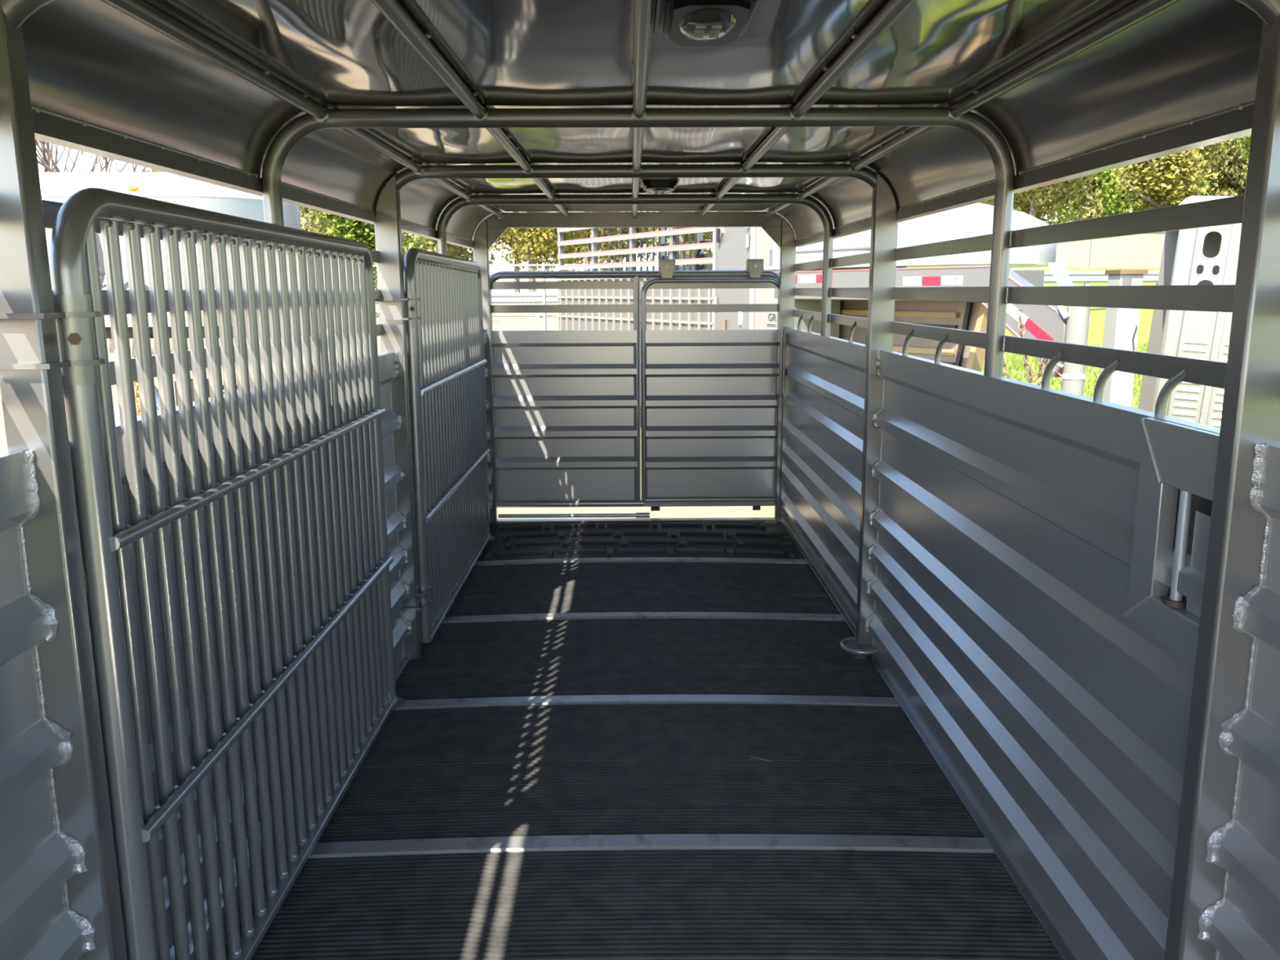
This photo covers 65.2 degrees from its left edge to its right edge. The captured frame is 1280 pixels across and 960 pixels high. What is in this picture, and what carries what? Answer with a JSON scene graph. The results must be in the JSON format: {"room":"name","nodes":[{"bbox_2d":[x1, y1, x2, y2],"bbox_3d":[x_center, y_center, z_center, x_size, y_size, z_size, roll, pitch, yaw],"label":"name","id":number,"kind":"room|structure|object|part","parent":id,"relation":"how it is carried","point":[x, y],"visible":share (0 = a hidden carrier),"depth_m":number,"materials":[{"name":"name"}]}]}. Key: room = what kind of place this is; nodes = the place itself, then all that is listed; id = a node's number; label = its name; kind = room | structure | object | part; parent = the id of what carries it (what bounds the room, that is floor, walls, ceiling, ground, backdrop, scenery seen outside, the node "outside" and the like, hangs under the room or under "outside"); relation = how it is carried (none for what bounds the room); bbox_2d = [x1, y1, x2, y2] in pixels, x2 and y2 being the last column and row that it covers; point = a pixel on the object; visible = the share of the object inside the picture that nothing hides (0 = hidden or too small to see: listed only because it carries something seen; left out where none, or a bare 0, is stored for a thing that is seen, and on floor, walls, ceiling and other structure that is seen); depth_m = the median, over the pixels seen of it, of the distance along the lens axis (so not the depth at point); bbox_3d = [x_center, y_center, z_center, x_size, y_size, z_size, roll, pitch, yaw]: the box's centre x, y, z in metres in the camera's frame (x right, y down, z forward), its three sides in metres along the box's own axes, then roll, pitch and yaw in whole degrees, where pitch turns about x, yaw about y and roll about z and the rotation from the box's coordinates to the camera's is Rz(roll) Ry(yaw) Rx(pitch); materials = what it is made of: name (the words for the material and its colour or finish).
{"room":"livestock trailer interior","nodes":[
{"label":"livestock trailer interior","id":0,"kind":"room"},
{"bbox_2d":[0,4,497,959],"bbox_3d":[-0.962,0.064,2.827,0.097,2.053,7.361,0,11,0],"label":"wall","id":1,"kind":"structure","parent":0,"point":[60,898],"depth_m":1.60,"materials":[{"name":"grey metal"}]},
{"bbox_3d":[-0.946,0.814,0.489,0.044,1.295,2.387,0,11,0],"label":"panel","id":2,"kind":"part","parent":1,"relation":"part of","materials":[{"name":"grey paint"}]},
{"bbox_3d":[-0.939,0.258,1.624,0.073,1.983,0.050,0,11,0],"label":"post","id":3,"kind":"part","parent":1,"relation":"part of","materials":[{"name":"grey metal"}]},
{"bbox_2d":[0,187,404,959],"bbox_3d":[-0.907,0.183,2.558,0.117,1.648,1.952,0,11,1],"label":"gate","id":4,"kind":"object","parent":1,"relation":"attached to","point":[308,298],"visible":1,"depth_m":2.17,"materials":[{"name":"silver metal"}]},
{"bbox_3d":[-0.916,-0.256,1.548,0.095,0.008,0.158,3,11,16],"label":"hinge plate","id":5,"kind":"part","parent":4,"relation":"part of","materials":[{"name":"grey paint"}]},
{"bbox_3d":[-0.916,-0.182,1.562,0.095,0.008,0.158,3,11,16],"label":"hinge plate","id":6,"kind":"part","parent":4,"relation":"part of","materials":[{"name":"grey paint"}]},
{"bbox_3d":[-0.892,0.960,2.735,0.044,0.022,1.805,0,11,0],"label":"rail","id":7,"kind":"part","parent":4,"relation":"part of","materials":[{"name":"grey metal"}]},
{"bbox_3d":[-0.904,0.809,3.633,0.100,0.014,0.075,0,11,0],"label":"foot plate","id":8,"kind":"part","parent":4,"relation":"part of","materials":[{"name":"grey paint"}]},
{"bbox_3d":[-0.967,0.358,2.883,0.045,1.295,2.387,0,11,0],"label":"panel","id":9,"kind":"part","parent":1,"relation":"part of","materials":[{"name":"grey paint"}]},
{"bbox_3d":[-0.971,-0.199,4.018,0.095,1.983,0.050,0,11,0],"label":"post","id":10,"kind":"part","parent":1,"relation":"part of","materials":[{"name":"grey metal"}]},
{"bbox_2d":[383,247,495,643],"bbox_3d":[-0.925,-0.275,4.955,0.117,1.648,1.952,0,11,1],"label":"gate","id":11,"kind":"object","parent":1,"relation":"attached to","point":[443,298],"visible":1,"depth_m":4.67,"materials":[{"name":"grey metal"}]},
{"bbox_3d":[-0.935,-0.713,3.945,0.095,0.008,0.158,3,11,16],"label":"hinge plate","id":12,"kind":"part","parent":11,"relation":"part of","materials":[{"name":"grey paint"}]},
{"bbox_3d":[-0.934,-0.639,3.959,0.095,0.008,0.158,3,11,16],"label":"hinge plate","id":13,"kind":"part","parent":11,"relation":"part of","materials":[{"name":"grey paint"}]},
{"bbox_3d":[-0.929,0.520,4.180,0.095,0.008,0.158,3,11,16],"label":"hinge plate","id":14,"kind":"part","parent":11,"relation":"part of","materials":[{"name":"grey paint"}]},
{"bbox_3d":[-0.929,0.461,4.169,0.095,0.008,0.158,3,11,16],"label":"hinge plate","id":15,"kind":"part","parent":11,"relation":"part of","materials":[{"name":"grey paint"}]},
{"bbox_3d":[-0.911,0.503,5.132,0.044,0.022,1.805,0,11,0],"label":"rail","id":16,"kind":"part","parent":11,"relation":"part of","materials":[{"name":"grey metal"}]},
{"bbox_3d":[-0.922,0.352,6.030,0.100,0.014,0.075,0,11,0],"label":"foot plate","id":17,"kind":"part","parent":11,"relation":"part of","materials":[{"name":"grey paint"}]},
{"bbox_3d":[-0.993,-0.655,6.411,0.095,1.983,0.050,0,11,0],"label":"post","id":18,"kind":"part","parent":1,"relation":"part of","materials":[{"name":"silver metal"}]},
{"bbox_3d":[-0.989,-0.099,5.277,0.044,1.295,2.387,0,11,0],"label":"panel","id":19,"kind":"part","parent":1,"relation":"part of","materials":[{"name":"grey paint"}]},
{"bbox_2d":[489,270,779,511],"bbox_3d":[-0.031,-0.566,6.524,1.932,1.567,0.050,0,11,0],"label":"gate","id":20,"kind":"object","parent":1,"relation":"attached to","point":[567,403],"visible":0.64,"depth_m":6.52,"materials":[{"name":"grey metal"}]},
{"bbox_3d":[-0.495,-0.395,6.546,0.954,1.157,0.038,0,11,0],"label":"gate panel","id":21,"kind":"part","parent":20,"relation":"part of","materials":[{"name":"grey paint"}]},
{"bbox_3d":[-0.019,-0.568,6.524,0.043,1.500,0.044,0,11,0],"label":"post","id":22,"kind":"part","parent":20,"relation":"part of","materials":[{"name":"grey metal"}]},
{"bbox_2d":[640,258,779,506],"bbox_3d":[0.467,-0.618,6.510,0.923,1.600,0.097,0,11,0],"label":"gate","id":23,"kind":"object","parent":20,"relation":"hanging from","point":[708,397],"visible":0.91,"depth_m":6.50,"materials":[{"name":"silver metal"}]},
{"bbox_3d":[0.465,-0.396,6.528,0.890,1.157,0.038,0,11,0],"label":"gate panel","id":24,"kind":"part","parent":23,"relation":"part of","materials":[{"name":"grey paint"}]},
{"bbox_2d":[486,211,782,248],"bbox_3d":[-0.034,-1.559,6.248,1.830,0.220,0.052,0,11,0],"label":"header beam","id":25,"kind":"structure","parent":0,"point":[771,225],"depth_m":6.21,"materials":[{"name":"grey metal"}]},
{"bbox_2d":[0,0,1279,377],"bbox_3d":[-0.001,-0.608,2.696,2.092,0.765,7.336,0,11,0],"label":"ceiling","id":26,"kind":"structure","parent":0,"point":[479,109],"depth_m":2.22,"materials":[{"name":"grey paint"}]},
{"bbox_3d":[-1.030,-0.776,2.667,0.036,0.020,7.312,0,11,0],"label":"drip rail","id":27,"kind":"part","parent":26,"relation":"part of","materials":[{"name":"grey metal"}]},
{"bbox_2d":[640,177,679,194],"bbox_3d":[0.086,-1.302,4.456,0.170,0.054,0.330,0,11,0],"label":"lamp","id":28,"kind":"object","parent":26,"relation":"attached to","point":[651,185],"visible":0.96,"depth_m":4.31,"materials":[{"name":"grey paint"}]},
{"bbox_3d":[0.086,-1.324,4.452,0.170,0.008,0.330,0,11,0],"label":"mounting plate","id":29,"kind":"part","parent":28,"relation":"part of","materials":[{"name":"grey paint"}]},
{"bbox_2d":[653,0,759,46],"bbox_3d":[0.111,-0.773,1.686,0.170,0.054,0.330,0,11,0],"label":"lamp","id":30,"kind":"object","parent":26,"relation":"attached to","point":[686,23],"visible":1,"depth_m":1.62,"materials":[{"name":"grey paint"}]},
{"bbox_3d":[1.026,-0.788,2.683,0.036,0.020,7.312,0,11,0],"label":"drip rail","id":31,"kind":"part","parent":26,"relation":"part of","materials":[{"name":"grey metal"}]},
{"bbox_2d":[250,517,1062,959],"bbox_3d":[0.006,0.977,3.010,2.000,0.102,7.312,0,11,0],"label":"floor","id":32,"kind":"structure","parent":0,"point":[566,770],"depth_m":3.04,"materials":[{"name":"black rubber"}]},
{"bbox_2d":[497,512,649,518],"bbox_3d":[-0.431,0.233,6.541,0.990,0.036,0.036,0,11,0],"label":"rod","id":33,"kind":"object","parent":32,"relation":"on","point":[637,515],"visible":1,"depth_m":6.53,"materials":[{"name":"silver metal"}]},
{"bbox_3d":[-0.026,0.290,6.556,1.830,0.064,0.068,0,11,0],"label":"sill","id":34,"kind":"part","parent":32,"relation":"part of","materials":[{"name":"silver metal"}]},
{"bbox_2d":[773,13,1279,959],"bbox_3d":[0.927,0.053,2.842,0.176,2.053,7.361,0,11,0],"label":"wall","id":35,"kind":"structure","parent":0,"point":[1071,602],"depth_m":2.16,"materials":[{"name":"silver metal"}]},
{"bbox_3d":[0.932,-0.667,6.426,0.095,1.983,0.050,0,11,0],"label":"post","id":36,"kind":"part","parent":35,"relation":"part of","materials":[{"name":"grey metal"}]},
{"bbox_2d":[777,327,866,634],"bbox_3d":[0.928,-0.135,5.289,0.092,1.245,2.380,0,11,0],"label":"wall panel","id":37,"kind":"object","parent":35,"relation":"in","point":[821,379],"depth_m":5.13,"materials":[{"name":"grey paint"}]},
{"bbox_3d":[0.882,-0.723,6.253,0.023,0.420,0.024,0,11,0],"label":"latch rod","id":38,"kind":"part","parent":37,"relation":"part of","materials":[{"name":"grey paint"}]},
{"bbox_3d":[0.950,0.462,5.402,0.039,0.030,2.322,0,11,0],"label":"rail","id":39,"kind":"part","parent":37,"relation":"part of","materials":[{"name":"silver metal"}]},
{"bbox_3d":[0.920,0.692,4.172,0.152,0.010,0.152,0,11,0],"label":"foot plate","id":40,"kind":"part","parent":35,"relation":"part of","materials":[{"name":"grey paint"}]},
{"bbox_3d":[0.920,0.716,4.176,0.058,0.050,0.060,0,11,0],"label":"foot stem","id":41,"kind":"part","parent":35,"relation":"part of","materials":[{"name":"grey paint"}]},
{"bbox_3d":[0.954,-0.210,4.033,0.095,1.983,0.050,0,11,0],"label":"post","id":42,"kind":"part","parent":35,"relation":"part of","materials":[{"name":"silver metal"}]},
{"bbox_3d":[0.974,0.346,2.898,0.044,1.295,2.387,0,11,0],"label":"panel","id":43,"kind":"part","parent":35,"relation":"part of","materials":[{"name":"grey paint"}]},
{"bbox_3d":[0.966,0.269,1.812,0.034,0.085,0.277,0,11,0],"label":"pocket sill","id":44,"kind":"part","parent":35,"relation":"part of","materials":[{"name":"grey paint"}]},
{"bbox_3d":[0.966,0.123,1.785,0.020,0.220,0.020,0,11,0],"label":"latch rod","id":45,"kind":"part","parent":35,"relation":"part of","materials":[{"name":"silver metal"}]},
{"bbox_3d":[0.976,0.153,1.709,0.004,0.180,0.118,0,11,0],"label":"pocket plate","id":46,"kind":"part","parent":35,"relation":"part of","materials":[{"name":"grey paint"}]},
{"bbox_3d":[0.975,0.246,1.639,0.095,1.983,0.050,0,11,0],"label":"post","id":47,"kind":"part","parent":35,"relation":"part of","materials":[{"name":"grey metal"}]},
{"bbox_3d":[0.996,0.803,0.505,0.043,1.295,2.387,0,11,0],"label":"panel","id":48,"kind":"part","parent":35,"relation":"part of","materials":[{"name":"grey paint"}]},
{"label":"outside","id":49,"kind":"structure","parent":0,"visible":0},
{"bbox_2d":[0,250,1159,519],"bbox_3d":[-0.338,-9.313,38.943,180.000,7.882,200.000,0,11,0],"label":"ground","id":50,"kind":"structure","parent":49,"point":[1097,314],"depth_m":18.62,"materials":[{"name":"grey concrete"}]},
{"bbox_2d":[35,139,160,353],"bbox_3d":[-10.690,-5.641,18.058,8.363,8.215,6.910,-4,11,-18],"label":"bare tree","id":51,"kind":"object","parent":50,"relation":"on","point":[45,159],"visible":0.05,"depth_m":18.59,"materials":[{"name":"brown plant"}]},
{"bbox_2d":[143,168,162,172],"bbox_3d":[-13.672,-8.430,31.912,3.632,6.409,3.695,3,11,16],"label":"tree","id":52,"kind":"object","parent":50,"relation":"on","point":[153,170],"visible":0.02,"depth_m":30.60,"materials":[{"name":"green plant"}]},
{"bbox_2d":[39,172,301,422],"bbox_3d":[-3.753,-0.903,8.234,3.616,2.850,2.620,0,11,0],"label":"trailer","id":53,"kind":"object","parent":50,"relation":"on","point":[57,187],"visible":0.1,"depth_m":6.76,"materials":[{"name":"grey metal"}]},
{"bbox_3d":[-3.705,-0.355,7.148,0.220,0.340,0.040,0,11,0],"label":"neck plate","id":54,"kind":"part","parent":53,"relation":"part of","materials":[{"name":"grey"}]},
{"bbox_2d":[128,184,139,191],"bbox_3d":[-3.396,-1.959,6.717,0.101,0.060,0.030,0,11,0],"label":"lamp","id":55,"kind":"object","parent":53,"relation":"attached to","point":[131,188],"depth_m":6.70,"materials":[{"name":"yellow plastic"}]},
{"bbox_2d":[132,355,141,416],"bbox_3d":[-3.497,-0.497,7.010,0.079,0.744,0.064,0,11,0],"label":"chain","id":56,"kind":"object","parent":53,"relation":"hanging from","point":[136,395],"visible":0.21,"depth_m":6.98,"materials":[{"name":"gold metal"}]},
{"bbox_3d":[-3.999,-1.282,8.348,2.500,0.095,2.250,0,11,0],"label":"nose frame","id":57,"kind":"part","parent":53,"relation":"part of","materials":[{"name":"white metal"}]},
{"bbox_2d":[299,205,333,235],"bbox_3d":[-15.192,-13.284,48.678,4.774,9.138,4.782,3,11,19],"label":"tree","id":58,"kind":"object","parent":50,"relation":"on","point":[309,224],"visible":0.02,"depth_m":47.69,"materials":[{"name":"green plant"}]},
{"bbox_2d":[302,206,435,289],"bbox_3d":[-7.118,-6.481,25.571,3.390,5.879,3.333,9,14,40],"label":"tree","id":59,"kind":"object","parent":50,"relation":"on","point":[341,227],"visible":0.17,"depth_m":25.22,"materials":[{"name":"green plant"}]},
{"bbox_2d":[232,262,587,376],"bbox_3d":[-4.286,-2.737,18.274,6.704,2.400,0.060,0,11,0],"label":"wire fence","id":60,"kind":"object","parent":50,"relation":"on","point":[543,264],"visible":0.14,"depth_m":18.18,"materials":[{"name":"grey"}]},
{"bbox_3d":[-4.291,-3.866,18.058,6.700,0.040,0.040,0,11,0],"label":"rail","id":61,"kind":"part","parent":60,"relation":"part of","materials":[{"name":"grey metal"}]},
{"bbox_3d":[-1.736,-2.752,18.294,0.055,2.400,0.055,-5,12,-23],"label":"fence post","id":62,"kind":"part","parent":60,"relation":"part of","materials":[{"name":"grey metal"}]},
{"bbox_2d":[401,231,495,275],"bbox_3d":[-7.006,-9.387,34.865,4.093,6.800,4.086,-7,13,-33],"label":"tree","id":63,"kind":"object","parent":50,"relation":"on","point":[454,251],"visible":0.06,"depth_m":34.99,"materials":[{"name":"green plant"}]},
{"bbox_2d":[375,292,558,317],"bbox_3d":[-3.239,-5.077,29.560,12.000,0.950,0.150,0,11,0],"label":"guard rail","id":64,"kind":"object","parent":50,"relation":"on","point":[522,300],"visible":0.09,"depth_m":29.45,"materials":[{"name":"grey metal"}]},
{"bbox_3d":[-3.039,-5.082,29.586,0.120,0.950,0.100,0,11,0],"label":"post","id":65,"kind":"part","parent":64,"relation":"part of","materials":[{"name":"grey metal"}]},
{"bbox_2d":[491,227,556,293],"bbox_3d":[-6.900,-14.687,56.077,4.558,9.057,4.459,4,12,22],"label":"tree","id":66,"kind":"object","parent":50,"relation":"on","point":[515,254],"visible":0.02,"depth_m":55.96,"materials":[{"name":"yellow plant"}]},
{"bbox_3d":[-6.940,-15.299,55.983,4.600,7.821,4.483,3,11,19],"label":"crown","id":67,"kind":"part","parent":66,"relation":"part of","materials":[{"name":"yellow plant"}]},
{"bbox_2d":[500,227,588,292],"bbox_3d":[-4.466,-11.889,41.362,4.558,9.058,4.460,4,12,21],"label":"tree","id":68,"kind":"object","parent":50,"relation":"on","point":[541,235],"visible":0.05,"depth_m":41.59,"materials":[{"name":"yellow plant"}]},
{"bbox_3d":[-4.507,-12.501,41.268,4.601,7.822,4.484,3,11,19],"label":"crown","id":69,"kind":"part","parent":68,"relation":"part of","materials":[{"name":"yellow plant"}]},
{"bbox_2d":[564,227,624,271],"bbox_3d":[-2.540,-13.306,48.962,4.424,8.985,4.522,4,11,19],"label":"tree","id":70,"kind":"object","parent":50,"relation":"on","point":[587,260],"visible":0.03,"depth_m":49.08,"materials":[{"name":"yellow plant"}]},
{"bbox_2d":[590,227,658,271],"bbox_3d":[-0.576,-14.622,56.422,4.782,8.718,4.514,0,11,0],"label":"tree","id":71,"kind":"object","parent":50,"relation":"on","point":[637,229],"visible":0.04,"depth_m":55.93,"materials":[{"name":"green plant"}]},
{"bbox_2d":[642,227,712,266],"bbox_3d":[1.853,-11.912,41.598,4.413,8.963,4.510,8,13,35],"label":"tree","id":72,"kind":"object","parent":50,"relation":"on","point":[681,236],"visible":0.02,"depth_m":41.93,"materials":[{"name":"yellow plant"}]},
{"bbox_2d":[685,231,712,270],"bbox_3d":[3.583,-13.410,48.898,4.766,9.123,4.774,-6,12,-26],"label":"tree","id":73,"kind":"object","parent":50,"relation":"on","point":[710,234],"visible":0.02,"depth_m":49.66,"materials":[{"name":"green plant"}]},
{"bbox_2d":[555,202,1091,395],"bbox_3d":[1.891,-1.890,12.505,2.074,3.360,9.827,-6,12,-28],"label":"trailer","id":74,"kind":"object","parent":50,"relation":"on","point":[731,246],"visible":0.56,"depth_m":11.03,"materials":[{"name":"silver metal"}]},
{"bbox_3d":[-1.263,-2.843,16.215,0.070,2.750,0.080,-6,12,-28],"label":"post","id":75,"kind":"part","parent":74,"relation":"part of","materials":[{"name":"white metal"}]},
{"bbox_3d":[-0.217,-2.859,14.126,0.030,0.035,4.600,-6,12,-28],"label":"rail","id":76,"kind":"part","parent":74,"relation":"part of","materials":[{"name":"beige metal"}]},
{"bbox_3d":[-0.680,-2.649,15.184,0.070,2.750,0.080,-6,12,-28],"label":"post","id":77,"kind":"part","parent":74,"relation":"part of","materials":[{"name":"white metal"}]},
{"bbox_3d":[-0.187,-2.000,14.305,0.030,1.800,4.600,-6,12,-28],"label":"panel","id":78,"kind":"part","parent":74,"relation":"part of","materials":[{"name":"silver metal"}]},
{"bbox_3d":[-0.097,-2.455,14.154,0.070,2.750,0.080,-6,12,-28],"label":"post","id":79,"kind":"part","parent":74,"relation":"part of","materials":[{"name":"white metal"}]},
{"bbox_3d":[-0.216,-2.584,14.178,0.030,0.035,4.600,-6,12,-28],"label":"rail","id":80,"kind":"part","parent":74,"relation":"part of","materials":[{"name":"beige metal"}]},
{"bbox_3d":[-0.215,-2.289,14.235,0.030,0.035,4.600,-6,12,-28],"label":"rail","id":81,"kind":"part","parent":74,"relation":"part of","materials":[{"name":"beige metal"}]},
{"bbox_3d":[0.371,-3.021,17.106,0.070,2.750,0.080,-6,12,-28],"label":"post","id":82,"kind":"part","parent":74,"relation":"part of","materials":[{"name":"white metal"}]},
{"bbox_3d":[0.438,-2.277,13.209,0.070,2.750,0.080,-6,12,-28],"label":"post","id":83,"kind":"part","parent":74,"relation":"part of","materials":[{"name":"white metal"}]},
{"bbox_3d":[0.954,-2.826,16.076,0.070,2.750,0.080,-6,12,-28],"label":"post","id":84,"kind":"part","parent":74,"relation":"part of","materials":[{"name":"white metal"}]},
{"bbox_3d":[0.922,-2.080,12.245,0.060,2.720,0.050,-6,12,-28],"label":"corner trim","id":85,"kind":"part","parent":74,"relation":"part of","materials":[{"name":"grey paint"}]},
{"bbox_3d":[0.933,-2.920,11.948,0.025,0.160,0.040,-6,12,-28],"label":"latch handle","id":86,"kind":"part","parent":74,"relation":"part of","materials":[{"name":"black metal"}]},
{"bbox_3d":[0.959,-2.956,11.950,0.030,0.250,0.100,-6,12,-28],"label":"latch plate","id":87,"kind":"part","parent":74,"relation":"part of","materials":[{"name":"silver metal"}]},
{"bbox_2d":[723,320,726,329],"bbox_3d":[1.050,-1.814,11.991,0.040,0.208,0.178,-5,12,-25],"label":"tap","id":88,"kind":"object","parent":74,"relation":"on","point":[724,321],"depth_m":12.03,"materials":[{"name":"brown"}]},
{"bbox_3d":[1.116,-2.019,11.921,0.040,2.720,0.755,-6,12,-28],"label":"door","id":89,"kind":"part","parent":74,"relation":"part of","materials":[{"name":"silver metal"}]},
{"bbox_3d":[1.177,-1.937,11.753,0.030,0.220,0.030,-6,12,-28],"label":"door handle","id":90,"kind":"part","parent":74,"relation":"part of","materials":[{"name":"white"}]},
{"bbox_3d":[1.316,-1.951,11.558,0.070,2.720,0.085,-6,12,-28],"label":"corner trim","id":91,"kind":"part","parent":74,"relation":"part of","materials":[{"name":"grey paint"}]},
{"bbox_3d":[1.931,-2.558,10.304,0.044,0.422,1.694,-6,12,-28],"label":"recess trim","id":92,"kind":"part","parent":74,"relation":"part of","materials":[{"name":"silver metal"}]},
{"bbox_3d":[2.341,-2.139,9.961,3.064,0.044,0.550,10,15,44],"label":"rub rail","id":93,"kind":"part","parent":74,"relation":"part of","materials":[{"name":"silver metal"}]},
{"bbox_2d":[1002,351,1042,386],"bbox_3d":[2.970,-0.994,7.729,0.416,0.698,0.131,4,12,22],"label":"chain","id":94,"kind":"object","parent":74,"relation":"hanging from","point":[1006,372],"visible":0.13,"depth_m":7.75,"materials":[{"name":"brown metal"}]},
{"bbox_2d":[1017,315,1048,382],"bbox_3d":[3.038,-1.009,7.740,0.251,0.517,0.086,7,13,33],"label":"chain","id":95,"kind":"object","parent":74,"relation":"hanging from","point":[1021,325],"visible":0.7,"depth_m":7.76,"materials":[{"name":"brown"}]},
{"bbox_2d":[839,299,987,372],"bbox_3d":[3.231,-1.044,10.948,1.150,2.150,2.410,-6,12,-28],"label":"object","id":96,"kind":"object","parent":50,"relation":"on","point":[966,316],"visible":0.22,"depth_m":10.17,"materials":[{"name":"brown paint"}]},
{"bbox_2d":[979,186,1061,224],"bbox_3d":[19.181,-14.699,49.868,4.537,9.218,4.637,9,14,40],"label":"tree","id":97,"kind":"object","parent":50,"relation":"on","point":[1040,211],"visible":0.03,"depth_m":49.03,"materials":[{"name":"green plant"}]},
{"bbox_2d":[980,172,1104,223],"bbox_3d":[16.637,-13.161,42.431,4.684,8.969,4.692,-8,13,-36],"label":"tree","id":98,"kind":"object","parent":50,"relation":"on","point":[1057,189],"visible":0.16,"depth_m":42.21,"materials":[{"name":"green plant"}]},
{"bbox_2d":[982,341,1148,408],"bbox_3d":[7.719,-0.852,12.633,10.482,1.061,19.081,0,11,0],"label":"grass","id":99,"kind":"structure","parent":50,"relation":"on","point":[1015,364],"depth_m":18.90,"materials":[{"name":"green plant"}]},
{"bbox_2d":[1048,179,1087,225],"bbox_3d":[29.472,-19.143,64.320,5.242,10.637,5.332,8,14,38],"label":"tree","id":100,"kind":"object","parent":50,"relation":"on","point":[1073,206],"visible":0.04,"depth_m":64.11,"materials":[{"name":"green plant"}]},
{"bbox_2d":[1009,231,1165,270],"bbox_3d":[21.662,-8.947,39.364,24.000,1.750,0.400,0,11,0],"label":"barrier","id":101,"kind":"object","parent":50,"relation":"on","point":[1138,251],"visible":0.07,"depth_m":39.19,"materials":[{"name":"metal"}]},
{"bbox_3d":[15.648,-8.862,39.326,3.970,1.650,0.300,0,11,0],"label":"panel","id":102,"kind":"part","parent":101,"relation":"part of","materials":[{"name":"concrete"}]},
{"bbox_3d":[19.647,-8.886,39.358,3.970,1.650,0.300,0,11,0],"label":"panel","id":103,"kind":"part","parent":101,"relation":"part of","materials":[{"name":"concrete"}]},
{"bbox_2d":[1075,173,1109,220],"bbox_3d":[26.988,-16.802,57.016,5.405,10.333,5.396,-10,14,-40],"label":"tree","id":104,"kind":"object","parent":50,"relation":"on","point":[1096,212],"visible":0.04,"depth_m":56.77,"materials":[{"name":"green plant"}]},
{"bbox_2d":[1044,269,1159,285],"bbox_3d":[14.289,-4.907,26.187,10.000,1.180,0.150,0,11,0],"label":"guard rail","id":105,"kind":"object","parent":50,"relation":"on","point":[1086,277],"visible":0.08,"depth_m":26.04,"materials":[{"name":"grey metal"}]},
{"bbox_2d":[1100,269,1148,407],"bbox_3d":[4.460,-0.884,9.360,0.250,2.120,0.300,0,11,0],"label":"equipment box","id":106,"kind":"object","parent":50,"relation":"on","point":[1121,329],"visible":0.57,"depth_m":9.18,"materials":[{"name":"grey metal"}]},
{"bbox_3d":[4.456,-1.905,9.165,0.250,0.040,0.300,0,11,0],"label":"lid","id":107,"kind":"part","parent":106,"relation":"part of","materials":[{"name":"brown"}]},
{"bbox_3d":[4.413,-1.720,9.073,0.080,0.230,0.010,0,11,0],"label":"vent plate","id":108,"kind":"part","parent":106,"relation":"part of","materials":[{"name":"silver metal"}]},
{"bbox_3d":[4.520,-1.227,9.156,0.042,0.371,0.013,-2,11,-10],"label":"wire handle","id":109,"kind":"part","parent":106,"relation":"part of","materials":[{"name":"grey metal"}]},
{"bbox_2d":[1093,162,1184,217],"bbox_3d":[24.520,-14.776,49.907,4.646,9.269,4.568,-4,11,-19],"label":"tree","id":110,"kind":"object","parent":50,"relation":"on","point":[1113,206],"visible":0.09,"depth_m":49.24,"materials":[{"name":"green plant"}]},
{"bbox_2d":[1113,138,1234,212],"bbox_3d":[22.463,-13.297,42.453,4.629,9.198,4.529,-4,11,-20],"label":"tree","id":111,"kind":"object","parent":50,"relation":"on","point":[1188,165],"visible":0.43,"depth_m":41.68,"materials":[{"name":"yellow plant"}]},
{"bbox_2d":[1137,195,1241,427],"bbox_3d":[6.260,-1.052,9.243,2.909,2.977,2.300,4,12,23],"label":"equipment box","id":112,"kind":"object","parent":50,"relation":"on","point":[1206,255],"visible":0.33,"depth_m":8.68,"materials":[{"name":"silver metal"}]},
{"bbox_3d":[4.642,-1.109,8.782,0.140,2.320,0.100,8,13,22],"label":"corner post","id":113,"kind":"part","parent":112,"relation":"part of","materials":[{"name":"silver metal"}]},
{"bbox_3d":[4.959,-1.062,8.639,0.060,2.320,0.040,8,13,22],"label":"channel post","id":114,"kind":"part","parent":112,"relation":"part of","materials":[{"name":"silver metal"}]},
{"bbox_2d":[1189,173,1222,195],"bbox_3d":[32.419,-16.858,57.176,5.164,10.302,5.077,-9,14,-37],"label":"tree","id":115,"kind":"object","parent":50,"relation":"on","point":[1209,192],"visible":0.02,"depth_m":55.78,"materials":[{"name":"green plant"}]},
{"bbox_2d":[1201,137,1248,196],"bbox_3d":[30.196,-14.711,49.836,4.790,9.152,4.781,1,11,6],"label":"tree","id":116,"kind":"object","parent":50,"relation":"on","point":[1231,171],"visible":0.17,"depth_m":49.22,"materials":[{"name":"green plant"}]},
{"bbox_2d":[1235,134,1251,167],"bbox_3d":[27.833,-13.026,42.597,4.426,8.505,4.142,0,11,0],"label":"tree","id":117,"kind":"object","parent":50,"relation":"on","point":[1247,140],"visible":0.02,"depth_m":43.20,"materials":[{"name":"green plant"}]}
]}

